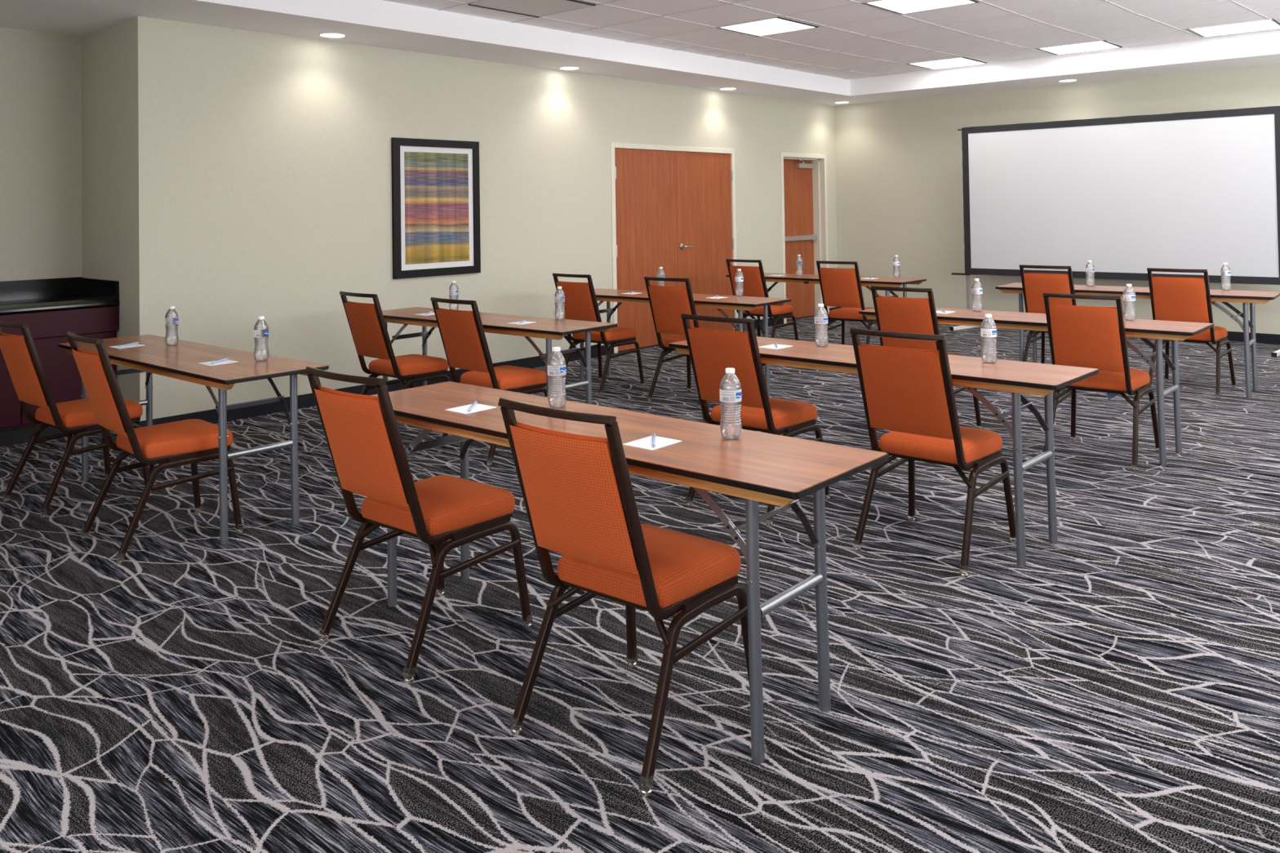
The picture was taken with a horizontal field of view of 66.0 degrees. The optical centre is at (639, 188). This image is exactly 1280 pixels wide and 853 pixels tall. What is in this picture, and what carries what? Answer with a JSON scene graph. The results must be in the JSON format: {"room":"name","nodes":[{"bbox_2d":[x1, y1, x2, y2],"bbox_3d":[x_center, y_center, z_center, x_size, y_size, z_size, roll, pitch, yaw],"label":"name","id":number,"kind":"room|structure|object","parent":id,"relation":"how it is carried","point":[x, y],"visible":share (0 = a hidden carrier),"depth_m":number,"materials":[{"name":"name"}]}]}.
{"room":"conference room","nodes":[
{"label":"conference room","id":0,"kind":"room"},
{"bbox_2d":[0,26,82,281],"bbox_3d":[-5.755,0.250,5.080,0.150,2.691,5.542,-2,-2,42],"label":"wall","id":1,"kind":"structure","parent":0,"point":[41,224],"depth_m":6.80,"materials":[{"name":"beige paint"}]},
{"bbox_2d":[0,276,119,302],"bbox_3d":[-4.328,0.678,6.040,0.669,0.134,1.896,-2,-2,42],"label":"backsplash","id":2,"kind":"structure","parent":1,"relation":"attached to","point":[20,290],"depth_m":6.74,"materials":[{"name":"black stone"}]},
{"bbox_2d":[81,21,126,399],"bbox_3d":[-3.612,0.251,6.780,0.774,2.691,0.150,-2,-2,42],"label":"wall","id":3,"kind":"structure","parent":0,"point":[103,54],"depth_m":6.71,"materials":[{"name":"beige paint"}]},
{"bbox_2d":[124,16,837,421],"bbox_3d":[-0.420,0.257,9.598,0.220,2.691,8.608,-2,-2,42],"label":"wall","id":4,"kind":"structure","parent":0,"point":[258,166],"depth_m":7.44,"materials":[{"name":"beige paint"}]},
{"bbox_2d":[318,32,346,37],"bbox_3d":[-2.222,-1.108,7.127,0.196,0.005,0.196,-2,-2,42],"label":"recessed light","id":5,"kind":"object","parent":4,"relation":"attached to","point":[322,34],"visible":1,"depth_m":7.12,"materials":[{"name":"white ceramic"}]},
{"bbox_2d":[138,343,613,426],"bbox_3d":[-1.722,1.542,7.922,0.013,0.096,4.398,-2,-2,42],"label":"baseboard","id":6,"kind":"structure","parent":4,"relation":"attached to","point":[307,400],"depth_m":7.14,"materials":[{"name":"black plastic"}]},
{"bbox_2d":[391,137,480,279],"bbox_3d":[-1.650,0.155,8.041,0.030,1.109,0.852,-2,-2,42],"label":"framed picture","id":7,"kind":"object","parent":4,"relation":"attached to","point":[436,183],"visible":1,"depth_m":8.02},
{"bbox_2d":[404,151,469,264],"bbox_3d":[-1.650,0.155,8.040,0.004,0.895,0.634,-2,-2,42],"label":"print","id":8,"kind":"object","parent":7,"relation":"attached to","point":[437,184],"depth_m":8.03},
{"bbox_2d":[558,66,580,70],"bbox_3d":[-0.642,-1.096,8.971,0.196,0.005,0.196,-2,-2,42],"label":"recessed light","id":9,"kind":"object","parent":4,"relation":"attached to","point":[568,68],"visible":1,"depth_m":8.96,"materials":[{"name":"white ceramic"}]},
{"bbox_2d":[0,0,1279,105],"bbox_3d":[0.727,-1.355,4.960,10.044,0.311,14.000,-2,-2,42],"label":"ceiling","id":10,"kind":"structure","parent":4,"relation":"attached to","point":[373,23],"depth_m":8.59,"materials":[{"name":"paint"}]},
{"bbox_2d":[719,87,737,89],"bbox_3d":[0.957,-1.086,10.730,0.196,0.005,0.196,-2,-2,42],"label":"recessed light","id":11,"kind":"object","parent":10,"relation":"in","point":[723,88],"visible":1,"depth_m":10.70,"materials":[{"name":"white ceramic"}]},
{"bbox_2d":[1057,79,1077,81],"bbox_3d":[4.545,-1.147,10.477,0.196,0.005,0.196,-2,-2,42],"label":"recessed light","id":12,"kind":"object","parent":10,"relation":"in","point":[1064,80],"visible":1,"depth_m":10.45,"materials":[{"name":"white ceramic"}]},
{"bbox_2d":[609,142,737,353],"bbox_3d":[0.346,0.580,10.382,0.258,2.052,2.019,-2,-2,42],"label":"door","id":13,"kind":"structure","parent":4,"relation":"in","point":[673,210],"depth_m":10.26,"materials":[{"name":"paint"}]},
{"bbox_2d":[742,316,784,331],"bbox_3d":[1.402,1.562,11.408,0.013,0.096,0.928,-2,-2,42],"label":"baseboard","id":14,"kind":"structure","parent":4,"relation":"attached to","point":[780,322],"depth_m":11.54,"materials":[{"name":"black plastic"}]},
{"bbox_2d":[780,151,829,324],"bbox_3d":[1.963,0.593,12.227,0.225,2.049,1.031,-2,-2,42],"label":"door","id":15,"kind":"structure","parent":4,"relation":"in","point":[803,176],"depth_m":12.41,"materials":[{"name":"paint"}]},
{"bbox_2d":[0,315,1279,852],"bbox_3d":[0.828,1.539,4.852,10.494,0.100,14.600,-2,-2,42],"label":"floor","id":16,"kind":"structure","parent":0,"point":[1117,689],"depth_m":3.02,"materials":[{"name":"carpet"}]},
{"bbox_2d":[0,306,119,447],"bbox_3d":[-4.313,1.186,6.022,0.656,0.812,1.894,-2,-2,42],"label":"base cabinet","id":17,"kind":"object","parent":16,"relation":"on","point":[50,329],"visible":0.56,"depth_m":6.23,"materials":[{"name":"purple wood"}]},
{"bbox_2d":[0,276,119,315],"bbox_3d":[-4.325,0.696,6.037,0.677,0.170,1.896,-2,-2,42],"label":"countertop","id":18,"kind":"structure","parent":17,"relation":"on","point":[34,295],"depth_m":6.65,"materials":[{"name":"black stone"}]},
{"bbox_2d":[0,320,151,518],"bbox_3d":[-2.854,1.092,4.924,0.483,0.912,0.600,-2,-1,38],"label":"banquet chair","id":19,"kind":"object","parent":16,"relation":"on","point":[77,418],"visible":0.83,"depth_m":4.77,"materials":[{"name":"orange fabric"}]},
{"bbox_2d":[0,331,48,405],"bbox_3d":[-2.980,0.872,4.774,0.344,0.349,0.133,-2,-1,38],"label":"cushion","id":20,"kind":"object","parent":19,"relation":"on","point":[20,353],"depth_m":4.69,"materials":[{"name":"orange fabric"}]},
{"bbox_2d":[66,331,243,564],"bbox_3d":[-2.133,1.068,4.304,0.483,0.912,0.600,-2,-2,44],"label":"banquet chair","id":21,"kind":"object","parent":16,"relation":"on","point":[193,442],"visible":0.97,"depth_m":4.19,"materials":[{"name":"orange fabric"}]},
{"bbox_2d":[77,346,126,432],"bbox_3d":[-2.274,0.849,4.167,0.344,0.349,0.133,-2,-2,44],"label":"cushion","id":22,"kind":"object","parent":21,"relation":"on","point":[94,375],"depth_m":4.09,"materials":[{"name":"orange fabric"}]},
{"bbox_2d":[57,334,328,544],"bbox_3d":[-2.263,1.176,4.865,1.920,0.723,0.480,-2,-2,41],"label":"folding table","id":23,"kind":"object","parent":16,"relation":"on","point":[181,361],"visible":0.85,"depth_m":4.47,"materials":[{"name":"brown wood"}]},
{"bbox_2d":[109,343,143,348],"bbox_3d":[-2.693,0.827,5.181,0.112,0.002,0.136,-2,-1,40],"label":"paper","id":24,"kind":"object","parent":23,"relation":"on","point":[136,344],"visible":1,"depth_m":5.16,"materials":[{"name":"paper"}]},
{"bbox_2d":[117,341,138,347],"bbox_3d":[-2.689,0.820,5.181,0.011,0.012,0.148,-1,-1,11],"label":"ballpoint pen","id":25,"kind":"object","parent":24,"relation":"on","point":[137,342],"visible":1,"depth_m":5.19,"materials":[{"name":"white plastic"}]},
{"bbox_2d":[164,306,178,346],"bbox_3d":[-2.460,0.721,5.182,0.065,0.204,0.065,-1,-1,-4],"label":"water bottle","id":26,"kind":"object","parent":23,"relation":"on","point":[171,320],"visible":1,"depth_m":5.19,"materials":[{"name":"clear plastic"}]},
{"bbox_2d":[199,360,236,365],"bbox_3d":[-1.947,0.803,4.553,0.112,0.002,0.136,-2,-2,41],"label":"paper","id":27,"kind":"object","parent":23,"relation":"on","point":[208,363],"visible":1,"depth_m":4.54,"materials":[{"name":"paper"}]},
{"bbox_2d":[210,357,228,364],"bbox_3d":[-1.943,0.795,4.553,0.011,0.012,0.148,-1,-1,5],"label":"ballpoint pen","id":28,"kind":"object","parent":27,"relation":"on","point":[224,358],"visible":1,"depth_m":4.56,"materials":[{"name":"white plastic"}]},
{"bbox_2d":[253,315,268,360],"bbox_3d":[-1.764,0.698,4.594,0.065,0.204,0.065,-1,-1,-4],"label":"water bottle","id":29,"kind":"object","parent":23,"relation":"on","point":[263,331],"visible":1,"depth_m":4.60,"materials":[{"name":"clear plastic"}]},
{"bbox_2d":[339,291,450,395],"bbox_3d":[-1.557,1.099,6.281,0.483,0.912,0.600,-2,-2,42],"label":"banquet chair","id":30,"kind":"object","parent":16,"relation":"on","point":[367,326],"visible":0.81,"depth_m":6.15,"materials":[{"name":"orange fabric"}]},
{"bbox_2d":[346,301,390,359],"bbox_3d":[-1.693,0.879,6.140,0.344,0.349,0.133,-2,-2,42],"label":"cushion","id":31,"kind":"object","parent":30,"relation":"on","point":[367,326],"depth_m":6.07,"materials":[{"name":"orange fabric"}]},
{"bbox_2d":[305,366,532,683],"bbox_3d":[-0.743,1.026,3.255,0.483,0.912,0.600,-2,-1,40],"label":"banquet chair","id":32,"kind":"object","parent":16,"relation":"on","point":[362,435],"visible":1,"depth_m":3.13,"materials":[{"name":"orange fabric"}]},
{"bbox_2d":[320,385,408,504],"bbox_3d":[-0.873,0.806,3.107,0.344,0.349,0.133,-2,-1,40],"label":"cushion","id":33,"kind":"object","parent":32,"relation":"on","point":[356,427],"depth_m":3.05,"materials":[{"name":"orange fabric"}]},
{"bbox_2d":[403,666,414,679],"bbox_3d":[-0.691,1.448,2.949,0.025,0.030,0.025,-2,-1,40],"label":"cap","id":34,"kind":"object","parent":32,"relation":"on","point":[406,670],"depth_m":2.95,"materials":[{"name":"clear plastic"}]},
{"bbox_2d":[430,297,546,466],"bbox_3d":[-0.869,1.077,5.747,0.483,0.912,0.600,-2,-2,42],"label":"banquet chair","id":35,"kind":"object","parent":16,"relation":"on","point":[462,333],"visible":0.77,"depth_m":5.61,"materials":[{"name":"orange fabric"}]},
{"bbox_2d":[438,307,488,371],"bbox_3d":[-1.006,0.858,5.606,0.344,0.349,0.133,-2,-2,42],"label":"cushion","id":36,"kind":"object","parent":35,"relation":"on","point":[462,333],"depth_m":5.55,"materials":[{"name":"orange fabric"}]},
{"bbox_2d":[382,306,617,404],"bbox_3d":[-1.012,1.185,6.273,1.920,0.723,0.480,-2,-1,40],"label":"folding table","id":37,"kind":"object","parent":16,"relation":"on","point":[549,329],"visible":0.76,"depth_m":5.89,"materials":[{"name":"brown wood"}]},
{"bbox_2d":[415,312,435,315],"bbox_3d":[-1.410,0.834,6.560,0.112,0.002,0.136,-2,-2,41],"label":"paper","id":38,"kind":"object","parent":37,"relation":"on","point":[431,313],"visible":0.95,"depth_m":6.54,"materials":[{"name":"paper"}]},
{"bbox_2d":[448,280,458,310],"bbox_3d":[-1.273,0.733,6.739,0.065,0.204,0.065,-1,-1,16],"label":"water bottle","id":39,"kind":"object","parent":37,"relation":"on","point":[451,291],"visible":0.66,"depth_m":6.74,"materials":[{"name":"clear plastic"}]},
{"bbox_2d":[509,320,535,324],"bbox_3d":[-0.716,0.811,5.964,0.112,0.002,0.136,-2,-2,41],"label":"paper","id":40,"kind":"object","parent":37,"relation":"on","point":[525,322],"visible":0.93,"depth_m":5.95,"materials":[{"name":"paper"}]},
{"bbox_2d":[554,286,564,319],"bbox_3d":[-0.496,0.708,6.097,0.065,0.204,0.065,-1,-1,13],"label":"water bottle","id":41,"kind":"object","parent":37,"relation":"on","point":[557,298],"visible":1,"depth_m":6.11,"materials":[{"name":"clear plastic"}]},
{"bbox_2d":[552,273,644,395],"bbox_3d":[-0.344,1.109,7.731,0.483,0.912,0.600,-2,-1,41],"label":"banquet chair","id":42,"kind":"object","parent":16,"relation":"on","point":[580,300],"visible":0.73,"depth_m":7.58,"materials":[{"name":"orange fabric"}]},
{"bbox_2d":[558,280,597,321],"bbox_3d":[-0.476,0.889,7.586,0.344,0.349,0.133,-2,-2,41],"label":"cushion","id":43,"kind":"object","parent":42,"relation":"on","point":[580,300],"depth_m":7.52,"materials":[{"name":"orange fabric"}]},
{"bbox_2d":[369,381,888,764],"bbox_3d":[-0.191,1.110,3.146,1.920,0.723,0.480,-2,-2,41],"label":"folding table","id":44,"kind":"object","parent":16,"relation":"on","point":[755,467],"visible":0.77,"depth_m":2.75,"materials":[{"name":"brown wood"}]},
{"bbox_2d":[445,403,495,413],"bbox_3d":[-0.583,0.758,3.401,0.112,0.002,0.136,-2,-2,41],"label":"paper","id":45,"kind":"object","parent":44,"relation":"on","point":[477,407],"visible":0.88,"depth_m":3.39,"materials":[{"name":"paper"}]},
{"bbox_2d":[467,400,476,412],"bbox_3d":[-0.579,0.751,3.401,0.011,0.012,0.148,-1,-1,0],"label":"ballpoint pen","id":46,"kind":"object","parent":45,"relation":"on","point":[474,402],"visible":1,"depth_m":3.40,"materials":[{"name":"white plastic"}]},
{"bbox_2d":[546,346,566,407],"bbox_3d":[-0.288,0.651,3.410,0.065,0.204,0.065,-1,-1,19],"label":"water bottle","id":47,"kind":"object","parent":44,"relation":"on","point":[553,369],"visible":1,"depth_m":3.42,"materials":[{"name":"clear plastic"}]},
{"bbox_2d":[622,435,682,450],"bbox_3d":[0.036,0.738,2.865,0.112,0.002,0.136,-2,-2,41],"label":"paper","id":48,"kind":"object","parent":44,"relation":"on","point":[646,442],"visible":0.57,"depth_m":2.86,"materials":[{"name":"paper"}]},
{"bbox_2d":[652,432,655,447],"bbox_3d":[0.040,0.731,2.865,0.011,0.012,0.148,-1,-1,1],"label":"ballpoint pen","id":49,"kind":"object","parent":48,"relation":"on","point":[653,433],"visible":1,"depth_m":2.86,"materials":[{"name":"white plastic"}]},
{"bbox_2d":[719,368,742,439],"bbox_3d":[0.268,0.633,2.906,0.065,0.204,0.065,-1,-1,21],"label":"water bottle","id":50,"kind":"object","parent":44,"relation":"on","point":[727,394],"visible":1,"depth_m":2.92,"materials":[{"name":"clear plastic"}]},
{"bbox_2d":[721,391,734,400],"bbox_3d":[0.257,0.607,2.879,0.038,0.025,0.006,-1,-1,19],"label":"label","id":51,"kind":"object","parent":50,"relation":"attached to","point":[726,396],"depth_m":2.88,"materials":[{"name":"white paper"}]},
{"bbox_2d":[497,397,763,796],"bbox_3d":[-0.038,1.003,2.672,0.483,0.912,0.600,-2,-1,40],"label":"banquet chair","id":52,"kind":"object","parent":16,"relation":"on","point":[577,491],"visible":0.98,"depth_m":2.54,"materials":[{"name":"orange fabric"}]},
{"bbox_2d":[510,715,523,731],"bbox_3d":[-0.332,1.436,2.652,0.025,0.030,0.025,-2,-1,40],"label":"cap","id":53,"kind":"object","parent":52,"relation":"on","point":[514,720],"depth_m":2.65,"materials":[{"name":"clear plastic"}]},
{"bbox_2d":[515,421,638,570],"bbox_3d":[-0.167,0.783,2.524,0.344,0.349,0.133,-2,-1,40],"label":"cushion","id":54,"kind":"object","parent":52,"relation":"on","point":[571,486],"depth_m":2.47,"materials":[{"name":"orange fabric"}]},
{"bbox_2d":[626,652,637,664],"bbox_3d":[-0.024,1.439,3.028,0.025,0.030,0.025,-2,-1,40],"label":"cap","id":55,"kind":"object","parent":52,"relation":"on","point":[630,656],"depth_m":3.02,"materials":[{"name":"clear plastic"}]},
{"bbox_2d":[638,775,653,792],"bbox_3d":[0.015,1.425,2.366,0.025,0.030,0.025,-2,-1,40],"label":"cap","id":56,"kind":"object","parent":52,"relation":"on","point":[644,780],"depth_m":2.36,"materials":[{"name":"clear plastic"}]},
{"bbox_2d":[644,276,701,408],"bbox_3d":[0.363,1.087,7.188,0.483,0.912,0.600,-2,-1,40],"label":"banquet chair","id":57,"kind":"object","parent":16,"relation":"on","point":[667,304],"visible":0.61,"depth_m":7.05,"materials":[{"name":"orange fabric"}]},
{"bbox_2d":[650,284,694,326],"bbox_3d":[0.234,0.867,7.041,0.344,0.349,0.133,-2,-1,40],"label":"cushion","id":58,"kind":"object","parent":57,"relation":"on","point":[668,304],"depth_m":7.00,"materials":[{"name":"orange fabric"}]},
{"bbox_2d":[579,288,791,396],"bbox_3d":[0.230,1.193,7.665,1.920,0.723,0.480,-2,-1,40],"label":"folding table","id":59,"kind":"object","parent":16,"relation":"on","point":[745,304],"visible":0.62,"depth_m":7.31,"materials":[{"name":"brown wood"}]},
{"bbox_2d":[657,266,665,285],"bbox_3d":[0.170,0.734,7.944,0.065,0.204,0.065,-1,-1,21],"label":"water bottle","id":60,"kind":"object","parent":59,"relation":"on","point":[660,268],"visible":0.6,"depth_m":7.96,"materials":[{"name":"clear plastic"}]},
{"bbox_2d":[706,296,726,298],"bbox_3d":[0.576,0.820,7.421,0.112,0.002,0.136,-2,-2,43],"label":"paper","id":61,"kind":"object","parent":59,"relation":"on","point":[714,297],"visible":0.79,"depth_m":7.42,"materials":[{"name":"paper"}]},
{"bbox_2d":[734,268,743,296],"bbox_3d":[0.760,0.717,7.541,0.065,0.204,0.065,-2,-1,32],"label":"water bottle","id":62,"kind":"object","parent":59,"relation":"on","point":[736,278],"visible":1,"depth_m":7.55,"materials":[{"name":"clear plastic"}]},
{"bbox_2d":[680,313,830,525],"bbox_3d":[0.527,1.034,4.657,0.483,0.912,0.600,-2,-2,41],"label":"banquet chair","id":63,"kind":"object","parent":16,"relation":"on","point":[711,351],"visible":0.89,"depth_m":4.52,"materials":[{"name":"orange fabric"}]},
{"bbox_2d":[690,326,763,406],"bbox_3d":[0.393,0.814,4.514,0.344,0.349,0.133,-2,-2,41],"label":"cushion","id":64,"kind":"object","parent":63,"relation":"on","point":[712,351],"depth_m":4.46,"materials":[{"name":"orange fabric"}]},
{"bbox_2d":[725,258,798,340],"bbox_3d":[1.151,1.118,9.400,0.483,0.912,0.600,-2,-2,42],"label":"banquet chair","id":65,"kind":"object","parent":16,"relation":"on","point":[754,285],"visible":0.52,"depth_m":9.24,"materials":[{"name":"orange fabric"}]},
{"bbox_2d":[730,265,764,294],"bbox_3d":[1.016,0.899,9.258,0.344,0.349,0.133,-2,-2,42],"label":"cushion","id":66,"kind":"object","parent":65,"relation":"on","point":[753,283],"depth_m":9.19,"materials":[{"name":"orange fabric"}]},
{"bbox_2d":[725,272,926,337],"bbox_3d":[1.736,1.204,9.411,1.920,0.723,0.480,-2,-2,42],"label":"folding table","id":67,"kind":"object","parent":16,"relation":"on","point":[786,277],"visible":0.33,"depth_m":9.17,"materials":[{"name":"brown wood"}]},
{"bbox_2d":[795,254,802,275],"bbox_3d":[1.551,0.746,9.606,0.065,0.204,0.065,-1,-1,25],"label":"water bottle","id":68,"kind":"object","parent":67,"relation":"on","point":[797,261],"visible":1,"depth_m":9.61,"materials":[{"name":"clear plastic"}]},
{"bbox_2d":[893,255,900,277],"bbox_3d":[2.392,0.724,9.192,0.065,0.204,0.065,-2,-1,38],"label":"water bottle","id":69,"kind":"object","parent":67,"relation":"on","point":[895,262],"visible":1,"depth_m":9.20,"materials":[{"name":"clear plastic"}]},
{"bbox_2d":[816,260,878,344],"bbox_3d":[1.905,1.097,8.901,0.483,0.912,0.600,-2,-1,38],"label":"banquet chair","id":70,"kind":"object","parent":16,"relation":"on","point":[840,287],"visible":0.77,"depth_m":8.75,"materials":[{"name":"orange fabric"}]},
{"bbox_2d":[821,267,861,305],"bbox_3d":[1.780,0.877,8.749,0.344,0.349,0.133,-2,-1,38],"label":"cushion","id":71,"kind":"object","parent":70,"relation":"on","point":[839,286],"depth_m":8.71,"materials":[{"name":"orange fabric"}]},
{"bbox_2d":[668,336,1098,566],"bbox_3d":[1.010,1.117,4.482,1.920,0.723,0.480,-2,-2,43],"label":"folding table","id":72,"kind":"object","parent":16,"relation":"on","point":[1015,377],"visible":0.51,"depth_m":4.05,"materials":[{"name":"brown wood"}]},
{"bbox_2d":[758,343,791,349],"bbox_3d":[0.657,0.767,4.784,0.112,0.002,0.136,-2,-2,44],"label":"paper","id":73,"kind":"object","parent":72,"relation":"on","point":[770,346],"visible":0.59,"depth_m":4.78,"materials":[{"name":"paper"}]},
{"bbox_2d":[814,303,828,346],"bbox_3d":[0.877,0.660,4.770,0.065,0.204,0.065,-2,-1,36],"label":"water bottle","id":74,"kind":"object","parent":72,"relation":"on","point":[820,318],"visible":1,"depth_m":4.78,"materials":[{"name":"clear plastic"}]},
{"bbox_2d":[980,314,997,363],"bbox_3d":[1.490,0.639,4.213,0.065,0.204,0.065,-2,-1,39],"label":"water bottle","id":75,"kind":"object","parent":72,"relation":"on","point":[984,331],"visible":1,"depth_m":4.22,"materials":[{"name":"clear plastic"}]},
{"bbox_2d":[870,285,982,433],"bbox_3d":[1.740,1.043,6.068,0.483,0.912,0.600,-2,-2,42],"label":"banquet chair","id":76,"kind":"object","parent":16,"relation":"on","point":[893,314],"visible":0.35,"depth_m":5.89,"materials":[{"name":"orange fabric"}]},
{"bbox_2d":[877,295,937,348],"bbox_3d":[1.605,0.823,5.926,0.344,0.349,0.133,-2,-2,42],"label":"cushion","id":77,"kind":"object","parent":76,"relation":"on","point":[895,314],"depth_m":5.88,"materials":[{"name":"orange fabric"}]},
{"bbox_2d":[849,328,1016,577],"bbox_3d":[1.178,1.011,4.019,0.483,0.912,0.600,-2,-2,42],"label":"banquet chair","id":78,"kind":"object","parent":16,"relation":"on","point":[907,393],"visible":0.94,"depth_m":3.88,"materials":[{"name":"orange fabric"}]},
{"bbox_2d":[861,343,953,437],"bbox_3d":[1.043,0.791,3.876,0.344,0.349,0.133,-2,-2,42],"label":"cushion","id":79,"kind":"object","parent":78,"relation":"on","point":[904,389],"depth_m":3.84,"materials":[{"name":"orange fabric"}]},
{"bbox_2d":[858,306,1213,466],"bbox_3d":[2.285,1.125,5.870,1.920,0.723,0.480,-2,-2,41],"label":"folding table","id":80,"kind":"object","parent":16,"relation":"on","point":[1143,329],"visible":0.51,"depth_m":5.46,"materials":[{"name":"brown wood"}]},
{"bbox_2d":[936,310,955,313],"bbox_3d":[1.899,0.775,6.193,0.112,0.002,0.136,-2,-2,42],"label":"paper","id":81,"kind":"object","parent":80,"relation":"on","point":[938,311],"visible":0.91,"depth_m":6.17,"materials":[{"name":"paper"}]},
{"bbox_2d":[971,278,982,311],"bbox_3d":[2.121,0.669,6.204,0.065,0.204,0.065,-2,-1,36],"label":"water bottle","id":82,"kind":"object","parent":80,"relation":"on","point":[975,290],"visible":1,"depth_m":6.21,"materials":[{"name":"clear plastic"}]},
{"bbox_2d":[1123,284,1136,319],"bbox_3d":[2.794,0.647,5.630,0.065,0.204,0.065,0,-1,-37],"label":"water bottle","id":83,"kind":"object","parent":80,"relation":"on","point":[1128,296],"visible":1,"depth_m":5.63,"materials":[{"name":"clear plastic"}]},
{"bbox_2d":[1019,264,1076,363],"bbox_3d":[3.332,1.054,7.860,0.483,0.912,0.600,-2,-2,41],"label":"banquet chair","id":84,"kind":"object","parent":16,"relation":"on","point":[1033,284],"visible":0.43,"depth_m":7.72,"materials":[{"name":"orange fabric"}]},
{"bbox_2d":[1024,272,1072,303],"bbox_3d":[3.198,0.834,7.716,0.344,0.349,0.133,-2,-2,41],"label":"cushion","id":85,"kind":"object","parent":84,"relation":"on","point":[1035,284],"depth_m":7.67,"materials":[{"name":"orange fabric"}]},
{"bbox_2d":[1042,292,1159,471],"bbox_3d":[2.527,1.018,5.441,0.483,0.912,0.600,-2,-1,40],"label":"banquet chair","id":86,"kind":"object","parent":16,"relation":"on","point":[1081,336],"visible":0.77,"depth_m":5.29,"materials":[{"name":"orange fabric"}]},
{"bbox_2d":[1050,303,1122,353],"bbox_3d":[2.396,0.798,5.295,0.344,0.349,0.133,-2,-1,40],"label":"cushion","id":87,"kind":"object","parent":86,"relation":"on","point":[1074,329],"depth_m":5.25,"materials":[{"name":"orange fabric"}]},
{"bbox_2d":[949,106,1279,357],"bbox_3d":[4.733,0.403,9.983,3.371,2.254,0.706,-2,-2,42],"label":"projection screen","id":88,"kind":"object","parent":16,"relation":"on","point":[1127,196],"visible":0.86,"depth_m":9.92,"materials":[{"name":"fabric"}]},
{"bbox_2d":[995,282,1279,398],"bbox_3d":[3.786,1.136,7.588,1.920,0.723,0.480,-2,-1,39],"label":"folding table","id":89,"kind":"object","parent":16,"relation":"on","point":[1253,297],"visible":0.61,"depth_m":7.22,"materials":[{"name":"brown wood"}]},
{"bbox_2d":[1085,260,1094,285],"bbox_3d":[3.619,0.680,7.929,0.065,0.204,0.065,-2,-2,41],"label":"water bottle","id":90,"kind":"object","parent":89,"relation":"on","point":[1087,269],"visible":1,"depth_m":7.93,"materials":[{"name":"clear plastic"}]},
{"bbox_2d":[1220,262,1231,290],"bbox_3d":[4.386,0.657,7.384,0.065,0.204,0.065,0,-1,-39],"label":"water bottle","id":91,"kind":"object","parent":89,"relation":"on","point":[1223,272],"visible":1,"depth_m":7.39,"materials":[{"name":"clear plastic"}]},
{"bbox_2d":[1146,267,1235,398],"bbox_3d":[4.040,1.031,7.266,0.483,0.912,0.600,-2,-2,42],"label":"banquet chair","id":92,"kind":"object","parent":16,"relation":"on","point":[1172,299],"visible":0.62,"depth_m":7.11,"materials":[{"name":"orange fabric"}]},
{"bbox_2d":[1152,275,1207,303],"bbox_3d":[3.904,0.811,7.125,0.344,0.349,0.133,-2,-2,42],"label":"cushion","id":93,"kind":"object","parent":92,"relation":"on","point":[1166,290],"depth_m":7.07,"materials":[{"name":"orange fabric"}]},
{"bbox_2d":[383,0,1279,79],"bbox_3d":[1.152,-1.429,4.579,7.452,0.050,12.288,-2,-2,42],"label":"ceiling","id":94,"kind":"structure","parent":0,"point":[597,15],"depth_m":8.16,"materials":[{"name":"tile"}]},
{"bbox_2d":[468,0,595,17],"bbox_3d":[-0.772,-1.319,7.068,0.612,0.012,0.670,-2,-2,42],"label":"ceiling vent","id":95,"kind":"object","parent":94,"relation":"in","point":[535,8],"visible":1,"depth_m":7.11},
{"bbox_2d":[716,17,818,36],"bbox_3d":[1.051,-1.328,8.113,0.593,0.010,0.600,-2,-2,42],"label":"recessed light","id":96,"kind":"object","parent":94,"relation":"in","point":[774,25],"visible":1,"depth_m":8.10,"materials":[{"name":"white plastic"}]},
{"bbox_2d":[438,0,1279,79],"bbox_3d":[1.246,-1.404,4.683,7.452,0.008,11.729,-2,-2,42],"label":"trim","id":97,"kind":"structure","parent":94,"relation":"attached to","point":[464,3],"depth_m":8.33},
{"bbox_2d":[863,0,978,14],"bbox_3d":[2.056,-1.361,7.213,0.608,0.010,0.600,-2,-2,42],"label":"recessed light","id":98,"kind":"object","parent":94,"relation":"in","point":[900,6],"visible":1,"depth_m":7.28,"materials":[{"name":"white plastic"}]},
{"bbox_2d":[906,56,986,69],"bbox_3d":[3.229,-1.317,10.371,0.608,0.010,0.600,-2,-2,42],"label":"recessed light","id":99,"kind":"object","parent":94,"relation":"in","point":[957,61],"visible":1,"depth_m":10.35,"materials":[{"name":"white plastic"}]},
{"bbox_2d":[1036,40,1122,54],"bbox_3d":[4.214,-1.350,9.456,0.608,0.010,0.560,-2,-2,42],"label":"recessed light","id":100,"kind":"object","parent":94,"relation":"in","point":[1094,45],"visible":1,"depth_m":9.43,"materials":[{"name":"white plastic"}]},
{"bbox_2d":[1187,18,1279,37],"bbox_3d":[5.150,-1.384,8.516,0.628,0.010,0.560,-2,-2,42],"label":"recessed light","id":101,"kind":"object","parent":94,"relation":"in","point":[1260,24],"visible":1,"depth_m":8.50,"materials":[{"name":"white plastic"}]},
{"bbox_2d":[834,64,1279,334],"bbox_3d":[5.802,-0.030,9.905,9.450,3.082,0.150,-2,-2,42],"label":"wall","id":102,"kind":"structure","parent":0,"point":[899,162],"depth_m":11.74,"materials":[{"name":"beige paint"}]},
{"bbox_2d":[838,306,1279,344],"bbox_3d":[5.864,1.459,9.731,8.900,0.096,0.013,-2,-2,42],"label":"baseboard","id":103,"kind":"structure","parent":102,"relation":"attached to","point":[1262,338],"depth_m":9.59,"materials":[{"name":"black plastic"}]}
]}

